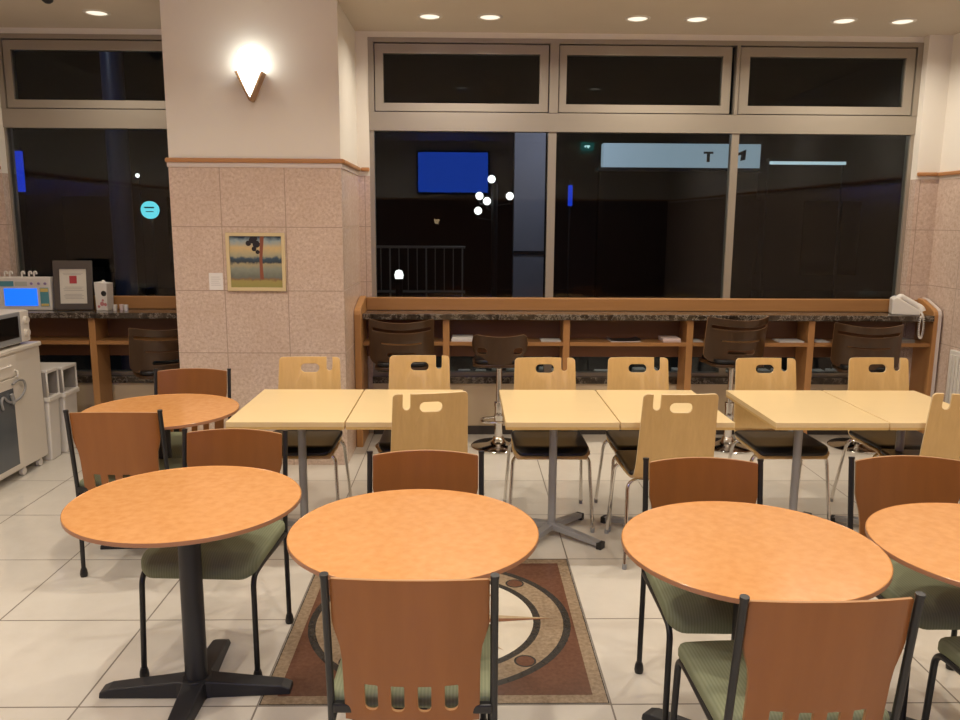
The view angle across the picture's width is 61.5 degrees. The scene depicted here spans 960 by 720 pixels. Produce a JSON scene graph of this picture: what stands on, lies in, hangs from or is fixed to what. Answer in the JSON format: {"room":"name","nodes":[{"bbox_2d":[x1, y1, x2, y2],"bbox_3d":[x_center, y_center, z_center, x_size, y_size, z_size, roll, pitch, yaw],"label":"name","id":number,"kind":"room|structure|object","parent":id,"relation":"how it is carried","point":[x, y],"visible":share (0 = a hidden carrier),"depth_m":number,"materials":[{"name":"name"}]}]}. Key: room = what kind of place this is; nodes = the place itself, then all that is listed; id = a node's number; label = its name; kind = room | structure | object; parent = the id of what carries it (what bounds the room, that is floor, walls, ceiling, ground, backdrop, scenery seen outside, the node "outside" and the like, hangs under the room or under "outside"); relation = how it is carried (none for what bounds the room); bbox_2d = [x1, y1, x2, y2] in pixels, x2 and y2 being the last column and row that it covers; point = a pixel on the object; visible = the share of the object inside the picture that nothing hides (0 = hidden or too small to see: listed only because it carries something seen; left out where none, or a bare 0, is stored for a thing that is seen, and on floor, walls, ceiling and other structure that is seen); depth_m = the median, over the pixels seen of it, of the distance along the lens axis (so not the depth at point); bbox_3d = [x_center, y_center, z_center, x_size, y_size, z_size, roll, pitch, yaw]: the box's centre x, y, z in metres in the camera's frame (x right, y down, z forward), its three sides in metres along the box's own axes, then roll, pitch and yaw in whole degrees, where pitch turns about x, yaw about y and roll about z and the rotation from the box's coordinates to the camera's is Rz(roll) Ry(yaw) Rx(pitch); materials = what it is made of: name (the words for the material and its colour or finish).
{"room":"cafeteria","nodes":[
{"label":"cafeteria","id":0,"kind":"room"},
{"bbox_2d":[159,0,360,464],"bbox_3d":[-1.428,-0.818,5.566,1.084,2.945,0.822,0,10,-1],"label":"wall pillar","id":1,"kind":"structure","parent":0,"point":[304,106],"depth_m":5.11,"materials":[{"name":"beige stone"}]},
{"bbox_2d":[209,273,222,289],"bbox_3d":[-1.700,-0.506,5.197,0.088,0.110,0.004,0,10,-1],"label":"card","id":2,"kind":"object","parent":1,"relation":"attached to","point":[215,279],"visible":1,"depth_m":5.20,"materials":[{"name":"white paper"}]},
{"bbox_2d":[234,46,265,102],"bbox_3d":[-1.407,-1.745,4.919,0.174,0.318,0.148,0,10,-1],"label":"wall sconce","id":3,"kind":"object","parent":1,"relation":"attached to","point":[249,74],"visible":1,"depth_m":4.88,"materials":[{"name":"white glass"}]},
{"bbox_2d":[225,233,286,290],"bbox_3d":[-1.435,-0.628,5.172,0.376,0.372,0.018,0,10,-1],"label":"framed picture","id":4,"kind":"object","parent":1,"relation":"attached to","point":[254,261],"visible":1,"depth_m":5.17,"materials":[{"name":"beige"}]},
{"bbox_2d":[0,27,952,432],"bbox_3d":[-0.109,-0.888,6.021,6.940,2.945,0.190,0,10,-1],"label":"wall","id":5,"kind":"structure","parent":0,"point":[937,52],"depth_m":5.90,"materials":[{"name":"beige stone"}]},
{"bbox_2d":[0,33,166,374],"bbox_3d":[-2.691,-1.099,5.945,1.483,2.455,0.075,0,10,-1],"label":"window","id":6,"kind":"structure","parent":5,"relation":"in","point":[16,114],"depth_m":5.79,"materials":[{"name":"brown metal"}]},
{"bbox_2d":[167,162,358,174],"bbox_3d":[-1.425,-1.295,5.476,1.096,0.028,0.818,0,10,-1],"label":"trim","id":7,"kind":"structure","parent":5,"relation":"attached to","point":[169,164],"depth_m":5.07,"materials":[{"name":"beige stone"}]},
{"bbox_2d":[165,158,369,170],"bbox_3d":[-1.394,-1.322,5.471,1.191,0.028,0.840,0,10,-1],"label":"trim","id":8,"kind":"structure","parent":5,"relation":"attached to","point":[210,160],"depth_m":5.06,"materials":[{"name":"brown wood"}]},
{"bbox_2d":[173,426,848,434],"bbox_3d":[-0.117,0.539,6.215,6.600,0.066,0.012,0,10,-1],"label":"baseboard","id":9,"kind":"structure","parent":5,"relation":"attached to","point":[471,429],"depth_m":6.23,"materials":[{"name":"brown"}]},
{"bbox_2d":[367,37,923,376],"bbox_3d":[1.192,-1.088,6.017,4.000,2.455,0.075,0,10,-1],"label":"window","id":10,"kind":"structure","parent":5,"relation":"in","point":[552,115],"depth_m":5.86,"materials":[{"name":"brown metal"}]},
{"bbox_2d":[0,433,959,719],"bbox_3d":[-0.048,1.284,2.382,7.140,0.100,8.140,0,10,-1],"label":"floor","id":11,"kind":"structure","parent":0,"point":[65,636],"depth_m":3.41,"materials":[{"name":"tile"}]},
{"bbox_2d":[0,341,47,480],"bbox_3d":[-3.170,0.364,4.892,0.624,0.824,0.990,0,10,-1],"label":"base cabinet","id":12,"kind":"object","parent":11,"relation":"on","point":[23,437],"visible":1,"depth_m":5.10,"materials":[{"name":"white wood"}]},
{"bbox_2d":[0,379,26,410],"bbox_3d":[-2.874,0.206,4.972,0.024,0.157,0.287,0,10,-1],"label":"power cord","id":13,"kind":"object","parent":12,"relation":"attached to","point":[13,401],"visible":1,"depth_m":4.96,"materials":[{"name":"grey plastic"}]},
{"bbox_2d":[0,309,30,347],"bbox_3d":[-3.102,-0.176,4.959,0.421,0.218,0.522,0,10,-1],"label":"microwave oven","id":14,"kind":"object","parent":12,"relation":"on","point":[14,323],"visible":1,"depth_m":5.05,"materials":[{"name":"white plastic"}]},
{"bbox_2d":[41,367,61,459],"bbox_3d":[-3.041,0.364,5.489,0.325,0.622,0.164,0,10,-1],"label":"waste bin","id":15,"kind":"object","parent":11,"relation":"on","point":[49,375],"visible":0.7,"depth_m":5.48,"materials":[{"name":"white plastic"}]},
{"bbox_2d":[41,371,57,397],"bbox_3d":[-3.044,0.156,5.453,0.296,0.167,0.152,0,10,-1],"label":"hood","id":16,"kind":"object","parent":15,"relation":"attached to","point":[49,378],"depth_m":5.51,"materials":[{"name":"beige plastic"}]},
{"bbox_2d":[40,362,79,451],"bbox_3d":[-3.030,0.335,5.691,0.325,0.612,0.212,0,10,-1],"label":"waste bin","id":17,"kind":"object","parent":11,"relation":"on","point":[67,371],"visible":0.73,"depth_m":5.66,"materials":[{"name":"white plastic"}]},
{"bbox_2d":[58,366,75,392],"bbox_3d":[-3.033,0.130,5.656,0.296,0.164,0.200,0,10,-1],"label":"hood","id":18,"kind":"object","parent":17,"relation":"attached to","point":[67,374],"depth_m":5.74,"materials":[{"name":"beige plastic"}]},
{"bbox_2d":[28,296,178,404],"bbox_3d":[-2.707,0.064,5.963,1.448,1.057,0.275,0,10,-1],"label":"counter","id":19,"kind":"object","parent":11,"relation":"on","point":[100,339],"depth_m":5.98,"materials":[{"name":"brown wood"}]},
{"bbox_2d":[28,336,89,344],"bbox_3d":[-3.119,-0.143,5.889,0.621,0.028,0.215,0,10,-1],"label":"shelf","id":20,"kind":"object","parent":19,"relation":"attached to","point":[74,340],"depth_m":5.83,"materials":[{"name":"brown wood"}]},
{"bbox_2d":[28,309,176,318],"bbox_3d":[-2.704,-0.337,5.858,1.448,0.042,0.264,0,10,-1],"label":"countertop","id":21,"kind":"structure","parent":19,"relation":"on","point":[131,313],"depth_m":5.73,"materials":[{"name":"grey stone"}]},
{"bbox_2d":[0,271,54,309],"bbox_3d":[-3.313,-0.504,5.852,0.420,0.283,0.097,0,10,-4],"label":"payment terminal","id":22,"kind":"object","parent":21,"relation":"on","point":[28,292],"visible":0.98,"depth_m":5.82,"materials":[{"name":"white plastic"}]},
{"bbox_2d":[52,261,93,309],"bbox_3d":[-2.956,-0.545,5.877,0.270,0.358,0.080,-1,10,-7],"label":"framed notice","id":23,"kind":"object","parent":21,"relation":"on","point":[72,280],"visible":1,"depth_m":5.86,"materials":[{"name":"black wood"}]},
{"bbox_2d":[94,280,113,310],"bbox_3d":[-2.740,-0.474,5.882,0.096,0.220,0.091,1,10,5],"label":"carton","id":24,"kind":"object","parent":21,"relation":"on","point":[104,299],"visible":0.95,"depth_m":5.85,"materials":[{"name":"white cardboard"}]},
{"bbox_2d":[98,299,106,307],"bbox_3d":[-2.738,-0.409,5.847,0.071,0.064,0.001,1,10,5],"label":"print","id":25,"kind":"object","parent":24,"relation":"attached to","point":[102,303],"depth_m":5.85},
{"bbox_2d":[96,337,177,344],"bbox_3d":[-2.396,-0.141,5.902,0.730,0.028,0.215,0,10,-1],"label":"shelf","id":26,"kind":"object","parent":19,"relation":"attached to","point":[99,340],"depth_m":5.85,"materials":[{"name":"brown wood"}]},
{"bbox_2d":[63,409,187,577],"bbox_3d":[-1.617,0.572,3.821,0.448,0.796,0.520,0,10,-2],"label":"dining chair","id":27,"kind":"object","parent":11,"relation":"on","point":[111,446],"visible":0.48,"depth_m":3.56,"materials":[{"name":"brown wood"}]},
{"bbox_2d":[128,328,179,379],"bbox_3d":[-2.236,0.191,5.734,0.456,0.891,0.406,-6,12,-32],"label":"bar stool","id":28,"kind":"object","parent":11,"relation":"on","point":[142,365],"visible":0.5,"depth_m":5.53,"materials":[{"name":"brown wood"}]},
{"bbox_2d":[82,394,238,549],"bbox_3d":[-1.567,0.587,4.016,0.736,0.700,0.736,-1,10,-7],"label":"round table","id":29,"kind":"object","parent":11,"relation":"on","point":[179,410],"visible":0.52,"depth_m":4.00,"materials":[{"name":"orange laminate"}]},
{"bbox_2d":[60,466,301,719],"bbox_3d":[-0.982,0.809,2.750,0.750,0.700,0.750,0,10,-3],"label":"round table","id":30,"kind":"object","parent":11,"relation":"on","point":[185,508],"visible":1,"depth_m":2.72,"materials":[{"name":"orange laminate"}]},
{"bbox_2d":[154,368,230,457],"bbox_3d":[-1.604,0.478,4.365,0.448,0.796,0.520,0,10,-3],"label":"dining chair","id":31,"kind":"object","parent":11,"relation":"on","point":[184,380],"visible":0.17,"depth_m":4.54,"materials":[{"name":"brown wood"}]},
{"bbox_2d":[139,428,293,677],"bbox_3d":[-0.987,0.707,3.058,0.448,0.796,0.520,1,10,2],"label":"dining chair","id":32,"kind":"object","parent":11,"relation":"on","point":[240,557],"visible":0.46,"depth_m":3.02,"materials":[{"name":"brown wood"}]},
{"bbox_2d":[225,389,363,531],"bbox_3d":[-0.910,0.569,4.146,0.547,0.700,0.736,0,10,-1],"label":"rectangular table","id":33,"kind":"object","parent":11,"relation":"on","point":[301,410],"visible":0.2,"depth_m":4.02,"materials":[{"name":"beige wood"}]},
{"bbox_2d":[273,356,351,500],"bbox_3d":[-0.963,0.444,4.413,0.467,0.856,0.511,0,10,-1],"label":"chair","id":34,"kind":"object","parent":11,"relation":"on","point":[320,444],"visible":0.56,"depth_m":4.57,"materials":[{"name":"beige wood"}]},
{"bbox_2d":[369,319,433,447],"bbox_3d":[-0.558,0.164,5.800,0.456,0.941,0.406,0,10,-4],"label":"bar stool","id":35,"kind":"object","parent":11,"relation":"on","point":[378,351],"visible":0.68,"depth_m":5.62,"materials":[{"name":"brown wood"}]},
{"bbox_2d":[346,389,462,429],"bbox_3d":[-0.360,0.570,4.157,0.540,0.700,0.736,0,10,-1],"label":"rectangular table","id":36,"kind":"object","parent":11,"relation":"on","point":[373,410],"visible":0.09,"depth_m":4.02,"materials":[{"name":"brown wood"}]},
{"bbox_2d":[319,571,499,719],"bbox_3d":[-0.169,0.859,2.202,0.448,0.796,0.520,0,10,0],"label":"dining chair","id":37,"kind":"object","parent":11,"relation":"on","point":[411,645],"visible":1,"depth_m":1.95,"materials":[{"name":"brown wood"}]},
{"bbox_2d":[286,489,538,709],"bbox_3d":[-0.201,0.857,2.497,0.752,0.700,0.752,9,13,42],"label":"round table","id":38,"kind":"object","parent":11,"relation":"on","point":[418,534],"visible":0.73,"depth_m":2.38,"materials":[{"name":"orange laminate"}]},
{"bbox_2d":[377,355,449,453],"bbox_3d":[-0.346,0.435,4.484,0.467,0.856,0.511,0,10,-1],"label":"chair","id":39,"kind":"object","parent":11,"relation":"on","point":[401,375],"visible":0.29,"depth_m":4.65,"materials":[{"name":"beige wood"}]},
{"bbox_2d":[380,391,467,452],"bbox_3d":[-0.276,0.529,3.943,0.467,0.856,0.511,-2,10,-12],"label":"chair","id":40,"kind":"object","parent":11,"relation":"on","point":[413,428],"visible":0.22,"depth_m":3.67,"materials":[{"name":"beige wood"}]},
{"bbox_2d":[259,559,608,704],"bbox_3d":[-0.164,1.068,3.328,1.192,0.002,1.192,0,10,-1],"label":"rug","id":41,"kind":"object","parent":11,"relation":"on","point":[546,654],"visible":0.35,"depth_m":3.11,"materials":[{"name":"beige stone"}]},
{"bbox_2d":[367,450,486,719],"bbox_3d":[-0.196,0.761,2.773,0.448,0.796,0.520,0,10,-1],"label":"dining chair","id":42,"kind":"object","parent":41,"relation":"on","point":[406,469],"visible":0.12,"depth_m":2.94,"materials":[{"name":"brown wood"}]},
{"bbox_2d":[471,334,527,453],"bbox_3d":[0.136,0.215,5.822,0.409,0.841,0.415,0,10,-1],"label":"bar stool","id":43,"kind":"object","parent":11,"relation":"on","point":[499,355],"visible":0.9,"depth_m":5.65,"materials":[{"name":"brown wood"}]},
{"bbox_2d":[503,357,594,532],"bbox_3d":[0.371,0.448,4.433,0.467,0.856,0.511,0,10,-1],"label":"chair","id":44,"kind":"object","parent":11,"relation":"on","point":[526,444],"visible":0.74,"depth_m":4.53,"materials":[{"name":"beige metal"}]},
{"bbox_2d":[499,390,619,549],"bbox_3d":[0.376,0.573,4.170,0.531,0.700,0.736,0,10,-1],"label":"rectangular table","id":45,"kind":"object","parent":11,"relation":"on","point":[552,410],"visible":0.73,"depth_m":4.11,"materials":[{"name":"brown wood"}]},
{"bbox_2d":[594,357,668,531],"bbox_3d":[0.906,0.447,4.460,0.467,0.856,0.511,0,10,-1],"label":"chair","id":46,"kind":"object","parent":11,"relation":"on","point":[619,377],"visible":0.34,"depth_m":4.62,"materials":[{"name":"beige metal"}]},
{"bbox_2d":[354,296,941,446],"bbox_3d":[1.224,0.076,5.978,4.236,1.074,0.390,0,10,-1],"label":"counter","id":47,"kind":"object","parent":11,"relation":"on","point":[579,338],"depth_m":6.03,"materials":[{"name":"brown wood"}]},
{"bbox_2d":[363,337,442,345],"bbox_3d":[-0.558,-0.136,5.937,0.574,0.028,0.215,0,10,-1],"label":"shelf","id":48,"kind":"object","parent":47,"relation":"attached to","point":[438,341],"depth_m":5.84,"materials":[{"name":"brown wood"}]},
{"bbox_2d":[451,335,472,341],"bbox_3d":[-0.131,-0.161,5.924,0.156,0.030,0.156,0,10,-1],"label":"paper stack","id":49,"kind":"object","parent":47,"relation":"on","point":[455,338],"visible":0.9,"depth_m":5.85,"materials":[{"name":"white"}]},
{"bbox_2d":[449,338,562,345],"bbox_3d":[0.190,-0.134,5.950,0.825,0.028,0.215,0,10,-1],"label":"shelf","id":50,"kind":"object","parent":47,"relation":"attached to","point":[531,341],"depth_m":5.85,"materials":[{"name":"brown wood"}]},
{"bbox_2d":[540,338,560,341],"bbox_3d":[0.518,-0.148,5.937,0.146,0.006,0.156,0,10,-1],"label":"leaflets","id":51,"kind":"object","parent":47,"relation":"on","point":[541,339],"visible":1,"depth_m":5.90,"materials":[{"name":"white paper"}]},
{"bbox_2d":[607,337,640,341],"bbox_3d":[1.060,-0.153,5.950,0.224,0.019,0.154,0,10,-4],"label":"magazine","id":52,"kind":"object","parent":47,"relation":"on","point":[633,339],"visible":1,"depth_m":5.92,"materials":[{"name":"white paper"}]},
{"bbox_2d":[570,338,686,345],"bbox_3d":[1.076,-0.132,5.967,0.852,0.028,0.215,0,10,-1],"label":"shelf","id":53,"kind":"object","parent":47,"relation":"attached to","point":[573,341],"depth_m":5.87,"materials":[{"name":"brown wood"}]},
{"bbox_2d":[362,310,934,321],"bbox_3d":[1.224,-0.323,5.917,4.134,0.042,0.236,0,10,-1],"label":"countertop","id":54,"kind":"structure","parent":47,"relation":"on","point":[368,314],"depth_m":5.82,"materials":[{"name":"grey stone"}]},
{"bbox_2d":[888,294,925,338],"bbox_3d":[3.138,-0.327,5.924,0.226,0.318,0.209,4,10,19],"label":"telephone","id":55,"kind":"object","parent":54,"relation":"on","point":[900,304],"visible":1,"depth_m":5.87,"materials":[{"name":"white plastic"}]},
{"bbox_2d":[658,336,680,341],"bbox_3d":[1.397,-0.156,5.951,0.134,0.028,0.154,0,10,-1],"label":"paper stack","id":56,"kind":"object","parent":47,"relation":"on","point":[661,338],"visible":1,"depth_m":5.88,"materials":[{"name":"white"}]},
{"bbox_2d":[693,339,807,346],"bbox_3d":[1.971,-0.129,5.984,0.842,0.028,0.215,0,10,-1],"label":"shelf","id":57,"kind":"object","parent":47,"relation":"attached to","point":[768,342],"depth_m":5.88,"materials":[{"name":"brown wood"}]},
{"bbox_2d":[772,338,804,342],"bbox_3d":[2.281,-0.144,5.973,0.189,0.008,0.159,0,10,-1],"label":"leaflets","id":58,"kind":"object","parent":47,"relation":"on","point":[774,339],"visible":1,"depth_m":5.95,"materials":[{"name":"white paper"}]},
{"bbox_2d":[814,339,829,342],"bbox_3d":[2.512,-0.143,5.979,0.107,0.006,0.157,0,10,-1],"label":"leaflets","id":59,"kind":"object","parent":47,"relation":"on","point":[815,340],"visible":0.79,"depth_m":5.92,"materials":[{"name":"white paper"}]},
{"bbox_2d":[814,339,929,346],"bbox_3d":[2.865,-0.127,6.000,0.850,0.028,0.215,0,10,-1],"label":"shelf","id":60,"kind":"object","parent":47,"relation":"attached to","point":[918,342],"depth_m":5.90,"materials":[{"name":"brown wood"}]},
{"bbox_2d":[902,338,914,342],"bbox_3d":[3.109,-0.147,5.986,0.170,0.020,0.150,0,10,-1],"label":"stack","id":61,"kind":"object","parent":47,"relation":"on","point":[904,340],"visible":0.45,"depth_m":5.92,"materials":[{"name":"beige"}]},
{"bbox_2d":[604,393,718,569],"bbox_3d":[0.901,0.534,3.955,0.467,0.856,0.511,0,10,-2],"label":"chair","id":62,"kind":"object","parent":11,"relation":"on","point":[664,433],"visible":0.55,"depth_m":3.70,"materials":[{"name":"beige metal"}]},
{"bbox_2d":[596,390,734,523],"bbox_3d":[0.914,0.574,4.180,0.534,0.700,0.736,0,10,-1],"label":"rectangular table","id":63,"kind":"object","parent":11,"relation":"on","point":[625,405],"visible":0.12,"depth_m":4.12,"materials":[{"name":"brown wood"}]},
{"bbox_2d":[634,457,763,719],"bbox_3d":[0.787,0.779,2.702,0.448,0.796,0.520,0,10,1],"label":"dining chair","id":64,"kind":"object","parent":11,"relation":"on","point":[682,479],"visible":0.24,"depth_m":2.86,"materials":[{"name":"brown wood"}]},
{"bbox_2d":[699,316,768,453],"bbox_3d":[1.817,0.157,5.842,0.456,0.968,0.406,-1,10,-8],"label":"bar stool","id":65,"kind":"object","parent":11,"relation":"on","point":[715,351],"visible":0.73,"depth_m":5.68,"materials":[{"name":"brown wood"}]},
{"bbox_2d":[621,501,892,719],"bbox_3d":[0.783,0.880,2.399,0.740,0.700,0.740,-9,13,-43],"label":"round table","id":66,"kind":"object","parent":11,"relation":"on","point":[719,550],"visible":0.88,"depth_m":2.29,"materials":[{"name":"orange laminate"}]},
{"bbox_2d":[728,358,830,520],"bbox_3d":[1.638,0.451,4.463,0.467,0.856,0.511,0,10,-1],"label":"chair","id":67,"kind":"object","parent":11,"relation":"on","point":[766,442],"visible":0.76,"depth_m":4.60,"materials":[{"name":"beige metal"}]},
{"bbox_2d":[670,591,925,719],"bbox_3d":[0.782,0.881,2.108,0.448,0.796,0.520,0,10,-3],"label":"dining chair","id":68,"kind":"object","parent":11,"relation":"on","point":[785,660],"visible":1,"depth_m":1.85,"materials":[{"name":"brown wood"}]},
{"bbox_2d":[726,390,888,514],"bbox_3d":[1.642,0.576,4.194,0.535,0.700,0.736,0,10,-1],"label":"rectangular table","id":69,"kind":"object","parent":11,"relation":"on","point":[798,411],"visible":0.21,"depth_m":4.10,"materials":[{"name":"brown wood"}]},
{"bbox_2d":[827,322,903,453],"bbox_3d":[2.776,0.183,5.864,0.456,0.921,0.406,3,10,13],"label":"bar stool","id":70,"kind":"object","parent":11,"relation":"on","point":[841,353],"visible":0.64,"depth_m":5.70,"materials":[{"name":"brown wood"}]},
{"bbox_2d":[830,357,923,501],"bbox_3d":[2.304,0.448,4.502,0.467,0.856,0.511,0,10,-1],"label":"chair","id":71,"kind":"object","parent":11,"relation":"on","point":[860,378],"visible":0.42,"depth_m":4.66,"materials":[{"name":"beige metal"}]},
{"bbox_2d":[823,390,949,523],"bbox_3d":[2.175,0.578,4.204,0.519,0.700,0.736,0,10,-1],"label":"rectangular table","id":72,"kind":"object","parent":11,"relation":"on","point":[903,411],"visible":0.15,"depth_m":4.16,"materials":[{"name":"brown wood"}]},
{"bbox_2d":[847,455,959,719],"bbox_3d":[1.537,0.777,2.738,0.448,0.796,0.520,0,10,-1],"label":"dining chair","id":73,"kind":"object","parent":11,"relation":"on","point":[881,482],"visible":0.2,"depth_m":2.90,"materials":[{"name":"brown wood"}]},
{"bbox_2d":[865,503,959,719],"bbox_3d":[1.519,0.884,2.402,0.728,0.700,0.728,-9,13,-43],"label":"round table","id":74,"kind":"object","parent":11,"relation":"on","point":[924,538],"visible":0.88,"depth_m":2.42,"materials":[{"name":"orange laminate"}]},
{"bbox_2d":[878,393,959,459],"bbox_3d":[2.268,0.536,3.990,0.467,0.856,0.511,1,10,5],"label":"chair","id":75,"kind":"object","parent":11,"relation":"on","point":[941,437],"visible":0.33,"depth_m":3.74,"materials":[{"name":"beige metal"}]},
{"bbox_2d":[921,636,959,719],"bbox_3d":[1.544,0.879,2.145,0.448,0.796,0.520,0,10,-3],"label":"dining chair","id":76,"kind":"object","parent":11,"relation":"on","point":[948,647],"visible":1,"depth_m":2.33,"materials":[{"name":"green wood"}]},
{"bbox_2d":[0,0,959,36],"bbox_3d":[-0.030,-1.717,1.865,7.140,0.100,8.140,0,10,-1],"label":"ceiling","id":77,"kind":"structure","parent":0,"point":[727,17],"depth_m":5.27,"materials":[{"name":"paint"}]},
{"bbox_2d":[42,0,53,3],"bbox_3d":[-2.615,-2.177,4.875,0.110,0.046,0.110,0,10,-1],"label":"smoke detector","id":78,"kind":"object","parent":77,"relation":"attached to","point":[44,1],"visible":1,"depth_m":4.86,"materials":[{"name":"grey"}]},
{"bbox_2d":[82,9,110,15],"bbox_3d":[-2.499,-2.261,5.259,0.172,0.009,0.172,0,10,-1],"label":"recessed light","id":79,"kind":"object","parent":77,"relation":"in","point":[94,12],"visible":1,"depth_m":5.24,"materials":[{"name":"white glass"}]},
{"bbox_2d":[417,13,442,19],"bbox_3d":[-0.329,-2.255,5.299,0.172,0.009,0.172,0,10,-1],"label":"recessed light","id":80,"kind":"object","parent":77,"relation":"in","point":[427,16],"visible":1,"depth_m":5.28,"materials":[{"name":"white glass"}]},
{"bbox_2d":[477,13,502,20],"bbox_3d":[0.066,-2.254,5.306,0.172,0.009,0.172,0,10,-1],"label":"recessed light","id":81,"kind":"object","parent":77,"relation":"in","point":[488,16],"visible":1,"depth_m":5.29,"materials":[{"name":"white glass"}]},
{"bbox_2d":[625,15,650,21],"bbox_3d":[1.041,-2.251,5.324,0.172,0.009,0.172,0,10,-1],"label":"recessed light","id":82,"kind":"object","parent":77,"relation":"in","point":[635,18],"visible":1,"depth_m":5.30,"materials":[{"name":"white glass"}]},
{"bbox_2d":[684,16,709,22],"bbox_3d":[1.435,-2.250,5.332,0.172,0.009,0.172,0,10,-1],"label":"recessed light","id":83,"kind":"object","parent":77,"relation":"in","point":[692,19],"visible":1,"depth_m":5.32,"materials":[{"name":"white"}]},
{"bbox_2d":[830,17,857,23],"bbox_3d":[2.414,-2.247,5.350,0.172,0.009,0.172,0,10,-1],"label":"recessed light","id":84,"kind":"object","parent":77,"relation":"in","point":[845,20],"visible":1,"depth_m":5.33,"materials":[{"name":"white glass"}]},
{"bbox_2d":[888,18,916,24],"bbox_3d":[2.807,-2.246,5.357,0.172,0.009,0.172,0,10,-1],"label":"recessed light","id":85,"kind":"object","parent":77,"relation":"in","point":[901,21],"visible":1,"depth_m":5.34,"materials":[{"name":"white glass"}]},
{"bbox_2d":[927,33,959,401],"bbox_3d":[3.480,-0.215,2.238,0.100,2.945,8.040,0,10,-1],"label":"wall","id":86,"kind":"structure","parent":0,"point":[944,277],"depth_m":5.78,"materials":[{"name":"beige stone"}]},
{"bbox_2d":[917,170,959,175],"bbox_3d":[3.350,-0.694,2.047,0.170,0.028,7.830,0,10,-1],"label":"trim","id":87,"kind":"structure","parent":86,"relation":"attached to","point":[957,172],"depth_m":5.88,"materials":[{"name":"brown wood"}]},
{"bbox_2d":[945,350,959,403],"bbox_3d":[3.350,0.220,5.493,0.035,0.500,0.570,0,10,-1],"label":"air vent","id":88,"kind":"object","parent":86,"relation":"in","point":[953,377],"visible":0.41,"depth_m":5.68,"materials":[{"name":"white plastic"}]},
{"label":"outside","id":89,"kind":"structure","parent":0,"visible":0},
{"bbox_2d":[40,288,891,370],"bbox_3d":[-0.279,-0.870,15.170,28.000,0.100,17.800,0,10,-1],"label":"ground","id":90,"kind":"structure","parent":89,"point":[83,362],"depth_m":10.08,"materials":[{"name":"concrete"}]},
{"bbox_2d":[14,147,31,275],"bbox_3d":[-5.789,-1.413,10.326,0.080,2.550,0.075,0,10,-1],"label":"banner","id":91,"kind":"object","parent":90,"relation":"on","point":[20,174],"visible":0.75,"depth_m":10.15,"materials":[{"name":"blue"}]},
{"bbox_2d":[99,52,138,369],"bbox_3d":[-3.595,-1.745,8.058,0.320,4.000,0.320,0,10,-1],"label":"column","id":92,"kind":"structure","parent":90,"relation":"on","point":[111,63],"depth_m":7.99,"materials":[{"name":"blue"}]},
{"bbox_2d":[135,172,146,295],"bbox_3d":[-4.967,-1.570,11.885,0.060,2.340,0.092,0,10,-1],"label":"street lamp","id":93,"kind":"object","parent":90,"relation":"on","point":[137,175],"visible":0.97,"depth_m":11.86,"materials":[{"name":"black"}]},
{"bbox_2d":[141,201,159,295],"bbox_3d":[-4.798,-1.358,11.881,0.250,1.925,0.114,0,10,-1],"label":"round sign","id":94,"kind":"object","parent":90,"relation":"on","point":[150,210],"visible":0.95,"depth_m":11.78,"materials":[{"name":"teal"}]},
{"bbox_2d":[395,270,402,296],"bbox_3d":[-1.261,-0.951,12.601,0.140,0.920,0.140,0,10,-1],"label":"bollard light","id":95,"kind":"object","parent":90,"relation":"on","point":[398,274],"visible":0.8,"depth_m":12.52,"materials":[{"name":"black plastic"}]},
{"bbox_2d":[377,245,464,310],"bbox_3d":[-1.196,-1.272,13.460,1.900,1.262,0.044,0,10,-1],"label":"guard railing","id":96,"kind":"object","parent":90,"relation":"on","point":[390,291],"visible":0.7,"depth_m":13.42,"materials":[{"name":"grey metal"}]},
{"bbox_2d":[12,48,905,290],"bbox_3d":[-0.350,-5.247,19.661,28.000,7.000,0.660,0,10,-1],"label":"building","id":97,"kind":"structure","parent":90,"relation":"on","point":[428,183],"depth_m":19.50,"materials":[{"name":"grey glass"}]},
{"bbox_2d":[474,175,513,296],"bbox_3d":[0.215,-1.735,12.899,0.624,2.382,0.240,0,10,-1],"label":"street lamp","id":98,"kind":"object","parent":90,"relation":"on","point":[494,205],"visible":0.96,"depth_m":12.77,"materials":[{"name":"grey metal"}]},
{"bbox_2d":[512,133,545,296],"bbox_3d":[0.849,-2.363,14.157,0.550,3.200,0.330,0,10,-1],"label":"pillar","id":99,"kind":"structure","parent":90,"relation":"on","point":[529,148],"depth_m":13.99,"materials":[{"name":"grey metal"}]},
{"bbox_2d":[567,180,572,297],"bbox_3d":[1.511,-1.855,13.731,0.070,2.350,0.075,0,10,-1],"label":"banner","id":100,"kind":"object","parent":90,"relation":"on","point":[570,187],"visible":0.78,"depth_m":13.67,"materials":[{"name":"blue"}]},
{"bbox_2d":[594,143,763,311],"bbox_3d":[3.392,-2.212,14.016,2.820,2.980,0.350,0,10,-1],"label":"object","id":101,"kind":"object","parent":90,"relation":"on","point":[660,217],"visible":0.83,"depth_m":13.91,"materials":[{"name":"blue"}]},
{"bbox_2d":[759,158,847,298],"bbox_3d":[5.568,-2.073,13.962,1.360,2.750,0.100,0,10,-1],"label":"strip light","id":102,"kind":"object","parent":90,"relation":"on","point":[778,161],"visible":0.82,"depth_m":13.83,"materials":[{"name":"white"}]},
{"bbox_3d":[1.177,0.343,6.606,4.000,0.435,0.260,0,10,-1],"label":"kerb","id":103,"kind":"object","parent":90,"relation":"on","visible":0},
{"bbox_2d":[632,367,645,370],"bbox_3d":[1.291,0.098,6.556,0.098,0.066,0.100,0,10,-1],"label":"edging stone","id":104,"kind":"object","parent":103,"relation":"on","point":[633,368],"visible":0.46,"depth_m":6.53,"materials":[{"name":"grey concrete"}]},
{"bbox_2d":[812,369,825,371],"bbox_3d":[2.759,0.107,6.584,0.086,0.055,0.100,0,10,-1],"label":"edging stone","id":105,"kind":"object","parent":103,"relation":"on","point":[813,370],"visible":0.36,"depth_m":6.55,"materials":[{"name":"grey stone"}]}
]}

